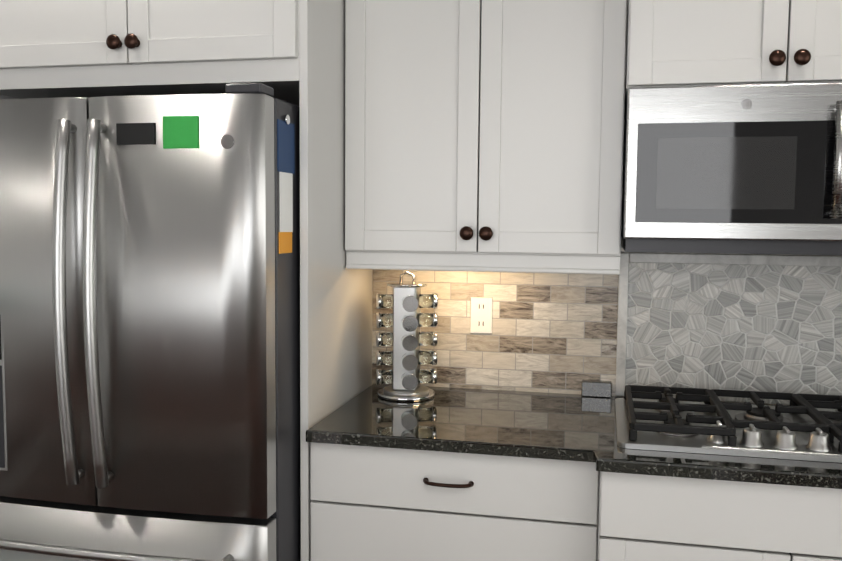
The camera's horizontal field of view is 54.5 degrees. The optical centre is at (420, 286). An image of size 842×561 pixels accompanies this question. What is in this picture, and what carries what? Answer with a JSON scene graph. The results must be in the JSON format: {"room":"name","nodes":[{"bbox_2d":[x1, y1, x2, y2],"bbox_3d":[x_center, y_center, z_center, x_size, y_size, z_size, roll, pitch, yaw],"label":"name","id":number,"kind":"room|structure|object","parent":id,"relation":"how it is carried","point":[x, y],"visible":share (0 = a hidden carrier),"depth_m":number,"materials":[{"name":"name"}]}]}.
{"room":"kitchen","nodes":[
{"label":"kitchen","id":0,"kind":"room"},
{"bbox_2d":[0,95,18,98],"bbox_3d":[-1.194,-0.134,2.544,0.050,2.743,0.720,2,5,12],"label":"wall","id":1,"kind":"structure","parent":0,"point":[4,97],"depth_m":2.36,"materials":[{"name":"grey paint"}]},
{"bbox_3d":[0.047,1.484,-0.014,6.840,0.060,5.600,2,5,12],"label":"floor","id":2,"kind":"structure","parent":0,"visible":0},
{"bbox_2d":[0,83,300,560],"bbox_3d":[-0.726,0.374,2.375,0.902,1.765,0.880,2,5,12],"label":"refrigerator","id":3,"kind":"object","parent":2,"relation":"on","point":[149,327],"visible":0.98,"depth_m":1.98,"materials":[{"name":"grey metal"}]},
{"bbox_2d":[0,0,372,560],"bbox_3d":[-0.667,0.021,2.448,1.024,2.458,0.696,2,5,12],"label":"tall cabinet","id":4,"kind":"object","parent":2,"relation":"on","point":[291,51],"visible":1,"depth_m":2.16,"materials":[{"name":"grey paint"}]},
{"bbox_2d":[310,442,593,560],"bbox_3d":[0.132,0.824,2.374,0.738,0.884,0.613,2,5,12],"label":"base cabinet","id":5,"kind":"object","parent":2,"relation":"on","point":[369,503],"depth_m":2.05,"materials":[{"name":"grey paint"}]},
{"bbox_2d":[590,462,841,560],"bbox_3d":[0.895,0.847,2.169,0.840,0.884,0.683,2,5,12],"label":"base cabinet","id":6,"kind":"object","parent":2,"relation":"on","point":[638,517],"depth_m":1.85,"materials":[{"name":"grey paint"}]},
{"bbox_2d":[306,384,841,488],"bbox_3d":[1.052,0.396,2.080,2.638,0.030,0.705,2,5,12],"label":"countertop","id":7,"kind":"structure","parent":6,"relation":"on","point":[570,427],"depth_m":2.07,"materials":[{"name":"black stone"}]},
{"bbox_2d":[376,271,437,401],"bbox_3d":[-0.043,0.145,2.498,0.189,0.383,0.189,2,5,12],"label":"spice carousel","id":8,"kind":"object","parent":7,"relation":"on","point":[406,339],"visible":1,"depth_m":2.47,"materials":[{"name":"silver metal"}]},
{"bbox_2d":[581,380,611,397],"bbox_3d":[0.543,0.317,2.530,0.090,0.046,0.034,2,5,12],"label":"block","id":9,"kind":"object","parent":7,"relation":"on","point":[594,388],"visible":1,"depth_m":2.51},
{"bbox_2d":[615,385,841,462],"bbox_3d":[0.896,0.344,2.117,0.760,0.062,0.523,2,5,12],"label":"cooktop","id":10,"kind":"object","parent":7,"relation":"in","point":[807,427],"visible":1,"depth_m":2.02,"materials":[{"name":"silver metal"}]},
{"bbox_3d":[0.657,-0.118,2.553,6.840,2.743,0.100,2,5,12],"label":"wall","id":11,"kind":"structure","parent":0,"visible":0},
{"bbox_2d":[345,0,627,274],"bbox_3d":[0.189,-0.572,2.368,0.778,1.048,0.391,2,5,12],"label":"upper cabinet","id":12,"kind":"object","parent":11,"relation":"attached to","point":[484,135],"visible":1,"depth_m":2.26,"materials":[{"name":"grey paint"}]},
{"bbox_2d":[372,237,841,405],"bbox_3d":[1.131,0.095,2.408,2.642,0.550,0.008,2,5,12],"label":"tile backsplash","id":13,"kind":"structure","parent":11,"relation":"attached to","point":[554,332],"depth_m":2.59,"materials":[{"name":"tile"}]},
{"bbox_2d":[470,297,492,333],"bbox_3d":[0.193,0.093,2.609,0.070,0.115,0.006,2,5,12],"label":"electrical outlet plate","id":14,"kind":"object","parent":13,"relation":"attached to","point":[481,316],"visible":1,"depth_m":2.61,"materials":[{"name":"white plastic"}]},
{"bbox_2d":[615,253,841,404],"bbox_3d":[0.973,0.128,2.436,0.756,0.443,0.010,2,5,12],"label":"backsplash","id":15,"kind":"structure","parent":11,"relation":"attached to","point":[766,323],"depth_m":2.45,"materials":[{"name":"tile"}]},
{"bbox_2d":[625,0,841,101],"bbox_3d":[0.935,-0.840,2.140,0.896,0.663,0.471,2,5,12],"label":"upper cabinet","id":16,"kind":"object","parent":11,"relation":"attached to","point":[673,43],"visible":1,"depth_m":2.03,"materials":[{"name":"grey paint"}]},
{"bbox_2d":[621,82,841,254],"bbox_3d":[0.931,-0.299,2.185,0.754,0.420,0.462,2,5,12],"label":"microwave","id":17,"kind":"object","parent":16,"relation":"attached to","point":[748,169],"visible":1,"depth_m":2.04,"materials":[{"name":"grey metal"}]}
]}

